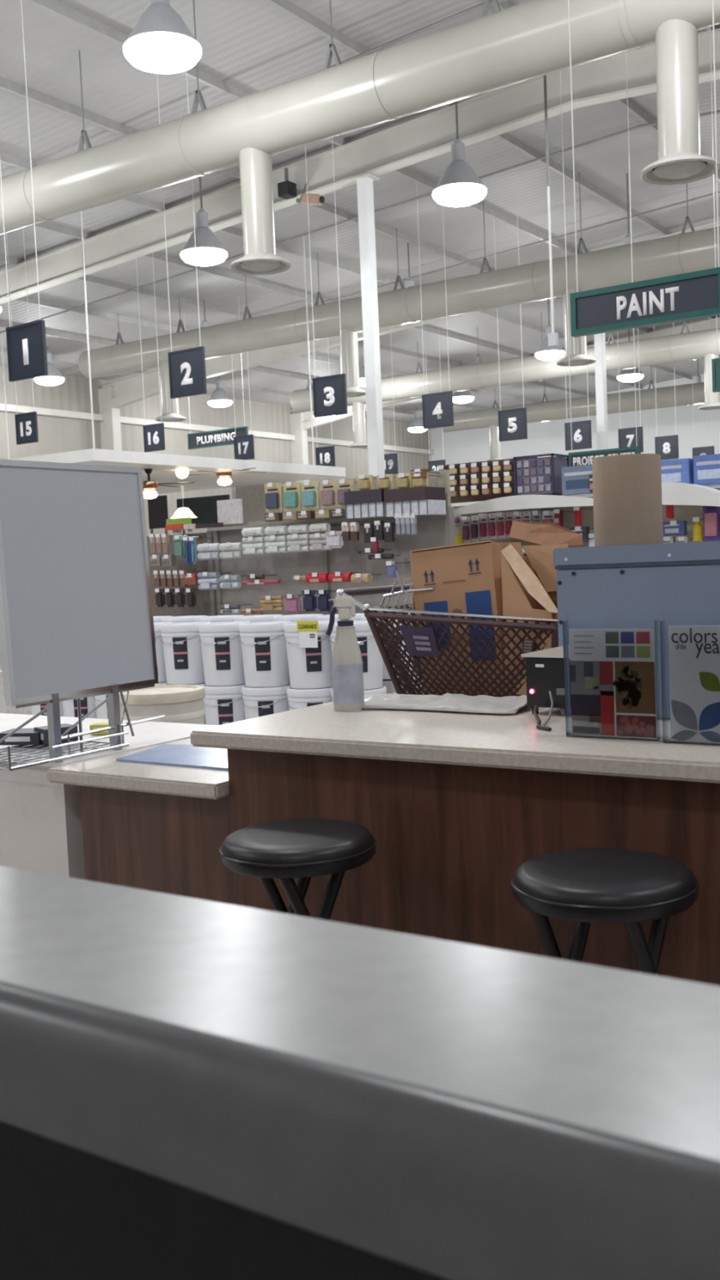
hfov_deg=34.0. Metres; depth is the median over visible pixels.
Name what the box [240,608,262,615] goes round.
pack
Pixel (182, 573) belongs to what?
pack
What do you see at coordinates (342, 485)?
pack
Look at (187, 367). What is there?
aisle sign
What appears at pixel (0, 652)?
floor
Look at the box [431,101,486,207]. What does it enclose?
lamp
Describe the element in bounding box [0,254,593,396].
beam
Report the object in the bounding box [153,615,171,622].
paint bucket
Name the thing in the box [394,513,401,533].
pack
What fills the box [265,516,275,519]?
print
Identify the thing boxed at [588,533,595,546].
bottle
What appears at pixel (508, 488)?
pack
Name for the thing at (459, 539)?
tool
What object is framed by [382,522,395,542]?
pack
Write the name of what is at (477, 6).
roof purlin
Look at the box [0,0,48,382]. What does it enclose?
aisle sign
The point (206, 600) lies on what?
shelf unit
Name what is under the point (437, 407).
aisle sign
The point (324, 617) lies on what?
paint bucket
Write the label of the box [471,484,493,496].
pack
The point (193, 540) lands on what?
pack
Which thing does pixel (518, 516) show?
pack
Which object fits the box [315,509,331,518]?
carton
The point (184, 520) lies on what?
sign
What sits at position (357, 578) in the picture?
pack
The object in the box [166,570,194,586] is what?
pack
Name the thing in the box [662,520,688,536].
carton
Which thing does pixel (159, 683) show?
paint bucket
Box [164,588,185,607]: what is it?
pack
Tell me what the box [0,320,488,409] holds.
beam
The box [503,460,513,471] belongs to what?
pack
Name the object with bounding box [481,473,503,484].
pack
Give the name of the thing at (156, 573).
pack
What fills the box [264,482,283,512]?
pack
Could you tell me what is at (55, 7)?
ceiling beam
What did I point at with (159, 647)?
paint bucket
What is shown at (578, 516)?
tool
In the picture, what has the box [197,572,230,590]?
pack
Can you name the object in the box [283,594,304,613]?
pack
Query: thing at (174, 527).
sign
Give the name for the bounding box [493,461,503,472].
pack
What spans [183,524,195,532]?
sign
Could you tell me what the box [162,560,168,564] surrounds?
print
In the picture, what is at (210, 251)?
lamp
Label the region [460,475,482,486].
pack
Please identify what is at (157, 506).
display board
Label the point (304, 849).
folding stool
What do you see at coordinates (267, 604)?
pack
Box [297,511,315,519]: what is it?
carton
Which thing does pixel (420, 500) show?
box
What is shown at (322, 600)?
pack
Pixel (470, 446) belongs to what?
wall
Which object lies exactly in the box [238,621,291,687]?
paint bucket
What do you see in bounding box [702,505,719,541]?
pack
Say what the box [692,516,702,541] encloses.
bottle
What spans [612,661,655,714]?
photo
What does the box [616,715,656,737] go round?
photo
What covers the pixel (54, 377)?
lamp
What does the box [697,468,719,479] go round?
print
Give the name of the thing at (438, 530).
shelf unit
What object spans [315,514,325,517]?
print
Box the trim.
[0,403,434,454]
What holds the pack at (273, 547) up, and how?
attached to the shelf unit at (438, 530)
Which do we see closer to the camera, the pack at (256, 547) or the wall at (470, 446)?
the pack at (256, 547)
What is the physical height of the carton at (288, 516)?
0.062 m
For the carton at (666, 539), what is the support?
on the shelf unit at (682, 513)
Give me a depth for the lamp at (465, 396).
32.73 m
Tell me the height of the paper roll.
0.203 m
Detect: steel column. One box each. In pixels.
[349,172,384,476]
[594,333,608,449]
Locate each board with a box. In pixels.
[0,458,158,706]
[147,495,168,533]
[176,494,230,533]
[231,480,297,522]
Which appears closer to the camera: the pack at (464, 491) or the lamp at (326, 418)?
the pack at (464, 491)
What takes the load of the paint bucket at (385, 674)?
on the stepped platform
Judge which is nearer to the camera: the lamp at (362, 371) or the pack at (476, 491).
the pack at (476, 491)
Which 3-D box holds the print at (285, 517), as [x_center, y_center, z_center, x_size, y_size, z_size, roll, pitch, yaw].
[-0.533,-0.911,8.769,0.084,0.019,0.003,0,5,34]
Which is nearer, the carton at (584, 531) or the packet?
the packet
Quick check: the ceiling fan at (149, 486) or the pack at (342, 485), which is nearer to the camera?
the pack at (342, 485)
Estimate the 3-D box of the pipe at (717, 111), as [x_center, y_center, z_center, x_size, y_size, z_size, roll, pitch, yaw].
[3.283,-6.600,16.799,31.502,1.085,0.036,0,5,34]
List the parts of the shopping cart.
handle arm, push handle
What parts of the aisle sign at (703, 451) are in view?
panel, frame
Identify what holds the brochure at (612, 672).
in the brochure holder at (565, 628)
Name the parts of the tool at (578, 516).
handle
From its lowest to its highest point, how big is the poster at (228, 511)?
0.194 m
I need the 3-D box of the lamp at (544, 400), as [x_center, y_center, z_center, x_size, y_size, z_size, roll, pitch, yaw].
[5.868,-7.628,37.390,0.670,1.152,0.670,0,5,34]
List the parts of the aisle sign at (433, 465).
panel, frame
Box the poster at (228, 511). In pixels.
[217,498,243,524]
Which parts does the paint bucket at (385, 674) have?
lid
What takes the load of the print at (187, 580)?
attached to the pack at (189, 578)
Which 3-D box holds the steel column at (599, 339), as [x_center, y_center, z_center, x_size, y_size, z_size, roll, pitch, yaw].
[4.806,-3.750,23.312,0.340,6.623,0.340,0,5,34]
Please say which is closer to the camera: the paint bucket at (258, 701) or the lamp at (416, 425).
the paint bucket at (258, 701)
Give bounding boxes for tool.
[370,537,396,552]
[455,533,463,544]
[573,506,593,525]
[666,504,674,518]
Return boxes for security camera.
[296,183,324,205]
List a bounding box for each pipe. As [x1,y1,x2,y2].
[0,110,719,333]
[62,191,719,375]
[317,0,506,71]
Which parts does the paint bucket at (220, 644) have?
wire handle, lid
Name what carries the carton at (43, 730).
in the wire rack
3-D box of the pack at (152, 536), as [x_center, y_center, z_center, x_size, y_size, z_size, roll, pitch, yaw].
[-1.607,-0.797,9.693,0.062,0.154,0.304,0,5,34]
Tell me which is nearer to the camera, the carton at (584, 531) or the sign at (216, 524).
the carton at (584, 531)
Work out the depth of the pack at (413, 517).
8.18 m
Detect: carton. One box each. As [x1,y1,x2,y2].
[0,728,40,745]
[34,723,78,745]
[150,554,161,565]
[161,554,186,565]
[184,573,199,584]
[264,512,283,521]
[282,511,297,520]
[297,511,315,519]
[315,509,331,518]
[331,508,345,517]
[410,468,439,478]
[501,520,582,694]
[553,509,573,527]
[561,464,592,494]
[569,526,594,539]
[589,474,592,493]
[661,457,693,484]
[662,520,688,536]
[662,536,675,543]
[675,536,693,542]
[693,453,719,484]
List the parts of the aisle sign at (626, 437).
panel, frame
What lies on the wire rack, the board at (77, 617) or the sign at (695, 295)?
the board at (77, 617)
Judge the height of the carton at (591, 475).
0.126 m
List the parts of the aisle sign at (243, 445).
panel, frame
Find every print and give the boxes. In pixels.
[4,736,30,742]
[151,560,157,564]
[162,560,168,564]
[185,578,192,582]
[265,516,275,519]
[284,515,293,519]
[297,515,307,518]
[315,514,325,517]
[332,512,342,515]
[565,479,589,489]
[661,472,680,482]
[664,528,679,533]
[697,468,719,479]
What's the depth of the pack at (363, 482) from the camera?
8.38 m
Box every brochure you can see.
[568,628,657,737]
[667,626,719,742]
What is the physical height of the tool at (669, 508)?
0.131 m
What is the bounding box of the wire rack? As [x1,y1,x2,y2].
[0,684,164,770]
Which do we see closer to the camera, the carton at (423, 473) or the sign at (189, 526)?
the carton at (423, 473)
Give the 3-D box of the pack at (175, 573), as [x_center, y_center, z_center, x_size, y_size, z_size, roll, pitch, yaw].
[-1.398,-0.504,9.578,0.056,0.130,0.304,0,5,34]
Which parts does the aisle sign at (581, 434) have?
panel, frame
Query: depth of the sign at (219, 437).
24.70 m
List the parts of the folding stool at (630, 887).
leg, leg, leg, leg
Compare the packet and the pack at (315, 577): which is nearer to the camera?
the packet
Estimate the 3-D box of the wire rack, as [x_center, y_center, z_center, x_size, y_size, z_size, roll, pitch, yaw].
[-0.867,0.226,3.346,0.326,0.185,0.593,0,5,34]
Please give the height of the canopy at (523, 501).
0.117 m
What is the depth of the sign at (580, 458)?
12.60 m
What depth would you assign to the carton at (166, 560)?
9.49 m
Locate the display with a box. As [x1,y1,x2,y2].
[513,453,568,495]
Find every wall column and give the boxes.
[98,386,121,450]
[289,413,309,483]
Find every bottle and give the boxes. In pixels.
[325,595,364,711]
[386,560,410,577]
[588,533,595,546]
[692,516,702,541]
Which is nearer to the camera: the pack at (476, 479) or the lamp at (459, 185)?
the pack at (476, 479)
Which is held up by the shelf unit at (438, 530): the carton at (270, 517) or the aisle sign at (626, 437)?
the carton at (270, 517)
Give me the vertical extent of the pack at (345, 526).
0.132 m
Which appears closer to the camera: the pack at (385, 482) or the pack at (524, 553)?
the pack at (385, 482)
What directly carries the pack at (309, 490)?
hanging from the shelf unit at (438, 530)
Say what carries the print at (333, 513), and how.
attached to the carton at (338, 513)
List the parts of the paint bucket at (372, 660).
wire handle, lid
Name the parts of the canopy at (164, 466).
hanging rod, hanging rod, globe lamp, pendant lamp, lamp shade, hanging rod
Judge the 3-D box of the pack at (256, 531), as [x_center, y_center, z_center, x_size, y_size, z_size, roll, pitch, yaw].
[-0.751,-0.835,9.108,0.190,0.064,0.300,0,5,34]
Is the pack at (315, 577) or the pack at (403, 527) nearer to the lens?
the pack at (403, 527)
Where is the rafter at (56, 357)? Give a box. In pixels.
[0,346,422,416]
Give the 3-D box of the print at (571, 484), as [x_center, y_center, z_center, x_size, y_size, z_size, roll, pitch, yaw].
[1.563,-1.113,8.415,0.202,0.064,0.003,0,5,34]
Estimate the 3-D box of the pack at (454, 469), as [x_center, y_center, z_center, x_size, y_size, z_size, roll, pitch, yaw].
[0.802,-1.310,9.132,0.082,0.082,0.364,0,5,34]
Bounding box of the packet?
[89,722,109,734]
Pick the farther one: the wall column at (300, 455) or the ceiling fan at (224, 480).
the wall column at (300, 455)
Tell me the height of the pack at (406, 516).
0.142 m
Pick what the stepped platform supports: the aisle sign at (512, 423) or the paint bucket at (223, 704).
the paint bucket at (223, 704)
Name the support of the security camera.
attached to the ceiling
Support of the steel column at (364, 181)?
on the floor
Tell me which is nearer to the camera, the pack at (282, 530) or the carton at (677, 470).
the carton at (677, 470)
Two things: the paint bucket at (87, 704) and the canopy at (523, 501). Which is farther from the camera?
the canopy at (523, 501)
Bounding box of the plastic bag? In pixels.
[361,693,527,714]
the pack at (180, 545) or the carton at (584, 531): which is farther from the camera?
the pack at (180, 545)
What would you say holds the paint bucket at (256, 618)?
on the stepped platform
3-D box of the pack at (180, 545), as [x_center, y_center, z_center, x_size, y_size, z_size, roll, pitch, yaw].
[-1.376,-0.757,9.539,0.112,0.182,0.304,0,5,34]
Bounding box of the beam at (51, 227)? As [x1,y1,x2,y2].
[31,222,642,389]
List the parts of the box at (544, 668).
lid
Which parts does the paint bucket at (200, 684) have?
lid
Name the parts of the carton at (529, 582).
inside shadow panel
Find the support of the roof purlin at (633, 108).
attached to the ceiling
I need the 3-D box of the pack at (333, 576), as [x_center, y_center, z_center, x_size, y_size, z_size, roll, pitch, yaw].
[-0.077,-0.468,8.682,0.178,0.075,0.304,0,5,34]
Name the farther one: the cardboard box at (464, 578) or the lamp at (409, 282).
the lamp at (409, 282)
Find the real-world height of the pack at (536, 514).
0.193 m
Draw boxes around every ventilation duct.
[0,0,719,275]
[78,172,719,422]
[289,312,719,448]
[440,365,705,461]
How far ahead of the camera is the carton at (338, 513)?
8.51 m
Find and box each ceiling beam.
[0,76,653,333]
[25,0,719,319]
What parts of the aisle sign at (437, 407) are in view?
panel, frame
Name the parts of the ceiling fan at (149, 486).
motor, lamp shade, blade, blade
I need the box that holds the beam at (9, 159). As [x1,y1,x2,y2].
[0,151,692,379]
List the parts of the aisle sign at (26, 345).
panel, frame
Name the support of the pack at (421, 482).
hanging from the shelf unit at (438, 530)
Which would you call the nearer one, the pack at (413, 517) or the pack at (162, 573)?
the pack at (413, 517)
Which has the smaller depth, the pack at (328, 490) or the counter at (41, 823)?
the counter at (41, 823)
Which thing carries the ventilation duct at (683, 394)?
hanging from the ceiling
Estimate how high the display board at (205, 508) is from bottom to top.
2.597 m
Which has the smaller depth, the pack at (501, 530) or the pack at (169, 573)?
the pack at (501, 530)
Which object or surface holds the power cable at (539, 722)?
on the countertop at (452, 804)
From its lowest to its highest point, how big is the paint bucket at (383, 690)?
0.360 m
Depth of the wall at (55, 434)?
33.42 m
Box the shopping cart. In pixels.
[336,570,558,697]
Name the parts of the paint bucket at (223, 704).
wire handle, lid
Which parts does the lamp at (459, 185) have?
stem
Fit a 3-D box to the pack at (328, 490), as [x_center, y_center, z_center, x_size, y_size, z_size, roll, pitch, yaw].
[-0.163,-1.071,8.684,0.148,0.204,0.304,0,5,34]
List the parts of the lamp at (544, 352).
stem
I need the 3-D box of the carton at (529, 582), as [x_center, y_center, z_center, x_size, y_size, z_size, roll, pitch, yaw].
[0.533,-0.103,3.520,0.257,0.520,0.233,1,5,42]
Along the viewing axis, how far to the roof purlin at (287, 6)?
16.88 m
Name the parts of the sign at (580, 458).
panel, frame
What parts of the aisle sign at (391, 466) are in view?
panel, frame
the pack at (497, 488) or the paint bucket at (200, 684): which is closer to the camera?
the paint bucket at (200, 684)
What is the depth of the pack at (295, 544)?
8.75 m
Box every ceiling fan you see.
[142,468,195,498]
[188,467,256,485]
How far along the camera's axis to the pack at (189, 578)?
9.36 m
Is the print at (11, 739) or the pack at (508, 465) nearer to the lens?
the print at (11, 739)
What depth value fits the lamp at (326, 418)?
35.47 m
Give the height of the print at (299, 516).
0.019 m
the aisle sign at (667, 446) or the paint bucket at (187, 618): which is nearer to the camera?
the paint bucket at (187, 618)
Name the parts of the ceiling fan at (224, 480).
motor, lamp shade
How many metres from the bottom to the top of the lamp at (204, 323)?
1.152 m
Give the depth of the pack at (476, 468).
8.88 m
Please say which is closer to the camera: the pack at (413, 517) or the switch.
the switch
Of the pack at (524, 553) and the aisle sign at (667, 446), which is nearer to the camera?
the pack at (524, 553)
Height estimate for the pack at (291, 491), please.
0.213 m
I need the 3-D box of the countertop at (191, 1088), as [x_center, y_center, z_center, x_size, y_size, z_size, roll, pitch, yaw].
[0.007,0.730,0.724,5.200,1.050,0.222,0,5,34]
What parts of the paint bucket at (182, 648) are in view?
wire handle, lid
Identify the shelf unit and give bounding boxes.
[146,531,217,616]
[207,469,455,674]
[445,457,719,548]
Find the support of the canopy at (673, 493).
attached to the shelf unit at (682, 513)
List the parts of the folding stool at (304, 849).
leg, leg, leg, leg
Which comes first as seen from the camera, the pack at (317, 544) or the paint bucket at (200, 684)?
the paint bucket at (200, 684)
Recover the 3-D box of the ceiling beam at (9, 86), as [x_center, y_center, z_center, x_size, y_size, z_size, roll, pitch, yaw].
[0.192,-7.097,20.130,0.050,0.125,43.500,0,5,34]
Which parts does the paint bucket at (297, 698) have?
lid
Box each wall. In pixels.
[0,365,431,536]
[430,373,719,464]
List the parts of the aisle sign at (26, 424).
panel, frame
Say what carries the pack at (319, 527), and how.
attached to the shelf unit at (438, 530)
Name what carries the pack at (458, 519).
hanging from the shelf unit at (682, 513)
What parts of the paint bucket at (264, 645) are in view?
wire handle, lid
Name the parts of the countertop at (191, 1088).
panel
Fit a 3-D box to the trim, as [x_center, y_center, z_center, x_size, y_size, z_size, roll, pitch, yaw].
[-9.442,-5.431,26.846,0.160,0.160,43.500,0,5,34]
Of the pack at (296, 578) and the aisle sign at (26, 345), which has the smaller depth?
the pack at (296, 578)
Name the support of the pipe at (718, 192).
attached to the wall
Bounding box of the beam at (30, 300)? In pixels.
[13,296,541,403]
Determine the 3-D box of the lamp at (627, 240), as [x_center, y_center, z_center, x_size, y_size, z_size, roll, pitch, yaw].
[4.330,-6.638,18.995,0.670,1.715,0.670,0,5,34]
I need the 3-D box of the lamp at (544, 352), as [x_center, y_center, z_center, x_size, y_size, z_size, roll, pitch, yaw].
[4.206,-6.977,26.206,0.670,1.457,0.670,0,5,34]
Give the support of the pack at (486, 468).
hanging from the shelf unit at (682, 513)
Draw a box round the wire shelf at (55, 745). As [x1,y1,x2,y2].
[0,715,164,770]
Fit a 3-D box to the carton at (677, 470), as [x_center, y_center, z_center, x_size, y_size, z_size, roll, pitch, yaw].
[2.205,-1.147,8.133,0.221,0.185,0.263,0,5,34]
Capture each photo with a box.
[569,660,614,736]
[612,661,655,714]
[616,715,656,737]
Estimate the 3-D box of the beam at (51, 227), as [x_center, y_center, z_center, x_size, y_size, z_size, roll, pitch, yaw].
[-2.643,-6.890,22.080,0.050,0.125,43.500,0,5,34]
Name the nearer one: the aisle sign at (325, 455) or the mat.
the mat
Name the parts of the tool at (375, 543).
handle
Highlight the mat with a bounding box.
[115,744,228,770]
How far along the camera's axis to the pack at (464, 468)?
8.94 m
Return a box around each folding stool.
[218,818,376,920]
[511,848,699,975]
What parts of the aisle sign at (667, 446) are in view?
panel, frame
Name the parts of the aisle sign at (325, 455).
panel, frame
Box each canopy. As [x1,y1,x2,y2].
[0,211,346,518]
[453,494,593,515]
[661,481,719,506]
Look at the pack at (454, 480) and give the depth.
9.00 m
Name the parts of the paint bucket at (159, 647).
lid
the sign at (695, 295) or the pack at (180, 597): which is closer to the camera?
the sign at (695, 295)
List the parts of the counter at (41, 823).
panel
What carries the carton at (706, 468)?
on the shelf unit at (682, 513)
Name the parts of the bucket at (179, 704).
lid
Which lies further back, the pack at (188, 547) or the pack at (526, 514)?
the pack at (188, 547)
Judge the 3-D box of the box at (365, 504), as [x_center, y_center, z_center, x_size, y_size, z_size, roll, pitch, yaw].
[0.097,-0.977,8.475,0.326,0.191,0.270,0,5,34]
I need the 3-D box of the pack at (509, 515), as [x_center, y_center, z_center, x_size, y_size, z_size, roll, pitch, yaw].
[1.191,-0.873,8.935,0.065,0.193,0.300,0,5,34]
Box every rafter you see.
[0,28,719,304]
[0,346,422,416]
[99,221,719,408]
[290,317,719,430]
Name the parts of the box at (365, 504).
panel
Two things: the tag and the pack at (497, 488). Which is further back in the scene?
the pack at (497, 488)
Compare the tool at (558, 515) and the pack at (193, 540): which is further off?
the pack at (193, 540)
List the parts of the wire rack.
post, rail, post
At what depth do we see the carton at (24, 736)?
3.42 m
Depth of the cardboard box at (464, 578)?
3.65 m
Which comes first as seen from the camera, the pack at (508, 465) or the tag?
the tag
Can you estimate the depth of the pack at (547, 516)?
8.64 m
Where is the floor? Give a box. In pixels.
[0,652,1,670]
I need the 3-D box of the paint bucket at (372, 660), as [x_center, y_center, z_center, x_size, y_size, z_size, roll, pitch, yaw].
[-0.015,0.081,6.448,0.306,0.360,0.307,0,4,29]
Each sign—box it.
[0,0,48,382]
[6,227,38,444]
[136,257,165,452]
[156,70,206,399]
[165,517,191,533]
[165,523,183,533]
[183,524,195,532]
[184,298,248,449]
[195,522,223,528]
[231,354,254,459]
[305,137,347,417]
[312,297,335,466]
[384,344,398,474]
[416,183,453,429]
[424,328,445,471]
[493,212,527,441]
[560,51,640,466]
[561,253,591,450]
[568,0,719,337]
[617,327,643,452]
[653,328,678,460]
[690,319,714,458]
[709,26,719,392]
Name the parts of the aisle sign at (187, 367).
panel, frame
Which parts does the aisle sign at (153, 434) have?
panel, frame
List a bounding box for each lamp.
[34,346,64,385]
[123,0,201,74]
[180,176,227,266]
[200,300,209,327]
[207,375,232,407]
[313,415,335,420]
[359,355,364,386]
[404,243,414,288]
[408,407,426,432]
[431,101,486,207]
[453,361,474,403]
[534,298,564,359]
[542,386,547,401]
[617,328,643,382]
[623,173,634,244]
[694,359,701,382]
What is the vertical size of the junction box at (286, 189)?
0.400 m
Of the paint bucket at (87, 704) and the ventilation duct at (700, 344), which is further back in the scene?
the ventilation duct at (700, 344)
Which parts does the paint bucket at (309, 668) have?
wire handle, lid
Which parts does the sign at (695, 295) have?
frame, panel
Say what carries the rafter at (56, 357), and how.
attached to the ceiling
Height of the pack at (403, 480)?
0.114 m
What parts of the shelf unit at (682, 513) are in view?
shelf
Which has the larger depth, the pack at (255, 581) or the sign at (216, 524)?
the sign at (216, 524)
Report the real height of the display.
0.305 m
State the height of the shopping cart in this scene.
1.271 m
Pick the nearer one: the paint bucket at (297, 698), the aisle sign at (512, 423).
the paint bucket at (297, 698)
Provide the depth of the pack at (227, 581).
9.15 m
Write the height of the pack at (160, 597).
0.152 m
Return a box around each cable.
[533,705,551,731]
[542,690,553,725]
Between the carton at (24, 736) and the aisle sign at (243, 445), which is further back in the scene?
the aisle sign at (243, 445)
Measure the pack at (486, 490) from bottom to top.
0.081 m
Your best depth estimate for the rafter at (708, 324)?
31.32 m
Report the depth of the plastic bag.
2.91 m
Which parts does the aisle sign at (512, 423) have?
panel, frame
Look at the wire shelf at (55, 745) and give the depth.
3.27 m
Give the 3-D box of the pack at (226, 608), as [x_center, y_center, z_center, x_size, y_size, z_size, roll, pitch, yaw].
[-0.952,-0.252,9.298,0.176,0.076,0.304,0,5,34]
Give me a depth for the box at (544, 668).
2.71 m
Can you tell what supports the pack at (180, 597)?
hanging from the shelf unit at (206, 600)
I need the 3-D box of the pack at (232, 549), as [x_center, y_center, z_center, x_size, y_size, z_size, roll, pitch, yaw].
[-0.935,-0.702,9.244,0.203,0.130,0.304,0,5,34]
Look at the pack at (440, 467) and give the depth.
9.04 m
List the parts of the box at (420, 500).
panel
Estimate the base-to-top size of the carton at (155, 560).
0.090 m
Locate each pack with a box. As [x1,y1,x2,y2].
[149,533,156,552]
[153,570,160,586]
[154,588,174,607]
[155,533,175,552]
[160,570,187,586]
[161,533,189,552]
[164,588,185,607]
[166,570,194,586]
[173,535,202,558]
[173,570,200,586]
[174,588,198,607]
[179,570,207,586]
[182,536,192,564]
[185,588,199,607]
[188,536,214,564]
[196,542,220,559]
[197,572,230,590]
[218,542,244,559]
[219,574,247,588]
[220,604,252,613]
[240,579,281,584]
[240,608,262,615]
[241,527,265,537]
[242,536,265,555]
[247,573,277,579]
[260,595,283,610]
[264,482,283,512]
[264,525,288,535]
[264,534,288,554]
[283,481,302,511]
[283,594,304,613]
[286,533,310,552]
[287,524,310,533]
[293,575,306,581]
[301,480,319,510]
[302,589,330,611]
[305,572,329,582]
[309,523,340,532]
[309,533,332,551]
[316,590,337,611]
[320,480,337,509]
[324,530,351,548]
[328,572,361,582]
[336,479,356,507]
[341,522,351,540]
[350,522,363,540]
[351,573,382,583]
[356,474,377,490]
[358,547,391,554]
[363,523,373,542]
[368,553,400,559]
[373,520,395,540]
[377,473,396,489]
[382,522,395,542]
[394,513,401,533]
[395,472,412,488]
[399,513,406,533]
[404,513,411,533]
[408,513,426,533]
[412,471,439,487]
[438,465,460,470]
[448,464,471,475]
[449,475,471,487]
[450,486,471,497]
[454,515,462,524]
[460,463,471,475]
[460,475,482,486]
[460,485,482,497]
[461,516,471,542]
[471,462,493,474]
[471,474,493,485]
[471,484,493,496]
[471,515,480,541]
[479,513,488,540]
[481,462,504,473]
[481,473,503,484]
[481,484,504,495]
[488,513,506,539]
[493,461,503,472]
[493,472,503,484]
[493,483,503,494]
[496,511,506,538]
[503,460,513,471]
[503,471,514,483]
[503,482,514,493]
[505,511,514,537]
[513,511,532,520]
[521,548,527,555]
[523,511,532,521]
[532,510,542,522]
[542,510,564,523]
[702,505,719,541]
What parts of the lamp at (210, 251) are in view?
stem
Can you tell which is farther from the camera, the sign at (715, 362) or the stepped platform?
the sign at (715, 362)
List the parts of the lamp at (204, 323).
stem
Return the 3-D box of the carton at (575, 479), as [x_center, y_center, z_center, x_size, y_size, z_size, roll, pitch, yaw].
[1.654,-1.155,8.507,0.311,0.199,0.263,0,5,34]
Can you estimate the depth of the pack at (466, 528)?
9.03 m
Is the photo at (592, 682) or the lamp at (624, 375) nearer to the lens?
the photo at (592, 682)
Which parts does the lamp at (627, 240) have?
stem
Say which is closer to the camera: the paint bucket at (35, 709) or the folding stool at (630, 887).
the folding stool at (630, 887)
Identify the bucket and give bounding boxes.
[31,701,63,716]
[62,696,97,718]
[93,693,108,719]
[119,684,205,724]
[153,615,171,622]
[153,622,172,682]
[154,681,167,685]
[160,615,207,622]
[160,622,210,684]
[164,683,206,724]
[195,614,243,622]
[198,621,249,685]
[201,684,245,724]
[233,614,282,622]
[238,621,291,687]
[241,684,290,719]
[272,613,322,622]
[283,620,337,688]
[286,686,333,710]
[316,613,364,621]
[328,620,382,689]
[331,685,386,701]
[360,613,412,679]
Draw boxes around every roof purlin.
[264,0,673,235]
[493,0,719,182]
[704,25,717,31]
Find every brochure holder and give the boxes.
[562,612,667,741]
[659,611,718,745]
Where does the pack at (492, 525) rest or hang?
hanging from the shelf unit at (682, 513)
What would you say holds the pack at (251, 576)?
attached to the shelf unit at (438, 530)
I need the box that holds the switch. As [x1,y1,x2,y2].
[556,688,564,695]
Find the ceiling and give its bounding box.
[0,0,719,422]
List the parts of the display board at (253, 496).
post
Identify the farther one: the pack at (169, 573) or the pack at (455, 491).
the pack at (169, 573)
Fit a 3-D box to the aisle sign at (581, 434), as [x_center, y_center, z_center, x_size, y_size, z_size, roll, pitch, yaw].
[4.198,-5.670,22.945,0.540,3.889,0.040,0,5,34]
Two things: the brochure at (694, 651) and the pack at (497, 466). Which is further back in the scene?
the pack at (497, 466)
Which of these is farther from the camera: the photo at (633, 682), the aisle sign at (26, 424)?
the aisle sign at (26, 424)
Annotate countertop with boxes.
[0,866,719,1279]
[47,737,235,905]
[190,693,719,986]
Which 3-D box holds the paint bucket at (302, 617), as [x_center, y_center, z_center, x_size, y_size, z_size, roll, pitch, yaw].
[-0.364,0.032,7.100,0.306,0.360,0.307,-1,4,23]
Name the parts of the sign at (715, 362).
frame, panel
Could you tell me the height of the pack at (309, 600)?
0.160 m
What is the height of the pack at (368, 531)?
0.136 m
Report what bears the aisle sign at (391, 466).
hanging from the ceiling
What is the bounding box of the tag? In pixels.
[296,621,318,648]
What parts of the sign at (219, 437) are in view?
panel, frame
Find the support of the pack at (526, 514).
hanging from the shelf unit at (682, 513)
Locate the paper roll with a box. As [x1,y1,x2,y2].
[591,453,662,546]
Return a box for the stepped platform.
[0,670,423,715]
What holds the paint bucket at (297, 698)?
on the stepped platform
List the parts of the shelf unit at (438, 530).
shelf, panel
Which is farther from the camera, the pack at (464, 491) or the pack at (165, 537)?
the pack at (165, 537)
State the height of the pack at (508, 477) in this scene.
0.080 m
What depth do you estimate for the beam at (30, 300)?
25.20 m
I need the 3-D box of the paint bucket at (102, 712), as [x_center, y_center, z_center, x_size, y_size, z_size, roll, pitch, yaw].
[-1.544,0.439,7.523,0.306,0.360,0.307,0,4,32]
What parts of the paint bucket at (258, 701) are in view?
wire handle, lid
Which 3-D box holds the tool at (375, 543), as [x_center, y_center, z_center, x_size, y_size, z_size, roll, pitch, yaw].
[0.180,-0.685,8.486,0.047,0.110,0.304,0,5,34]
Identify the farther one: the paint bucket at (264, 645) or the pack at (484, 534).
the pack at (484, 534)
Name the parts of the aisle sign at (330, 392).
panel, frame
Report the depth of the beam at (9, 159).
21.53 m
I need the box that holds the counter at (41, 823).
[0,713,218,879]
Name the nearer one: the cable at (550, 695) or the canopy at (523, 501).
the cable at (550, 695)
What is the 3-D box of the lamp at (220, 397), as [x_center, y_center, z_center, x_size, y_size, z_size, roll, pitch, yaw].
[-3.775,-6.695,31.667,0.670,0.857,0.670,0,5,34]
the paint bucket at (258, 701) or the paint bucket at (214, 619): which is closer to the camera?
the paint bucket at (258, 701)
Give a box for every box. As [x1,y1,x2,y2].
[277,167,297,199]
[343,488,385,519]
[383,486,445,516]
[408,540,522,697]
[521,644,571,715]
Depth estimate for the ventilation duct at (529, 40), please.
10.88 m
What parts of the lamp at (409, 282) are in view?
stem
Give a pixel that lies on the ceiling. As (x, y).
(251, 46)
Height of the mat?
0.006 m
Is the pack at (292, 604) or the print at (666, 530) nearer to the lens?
the print at (666, 530)
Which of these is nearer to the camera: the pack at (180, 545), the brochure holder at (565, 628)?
the brochure holder at (565, 628)
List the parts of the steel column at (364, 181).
cap plate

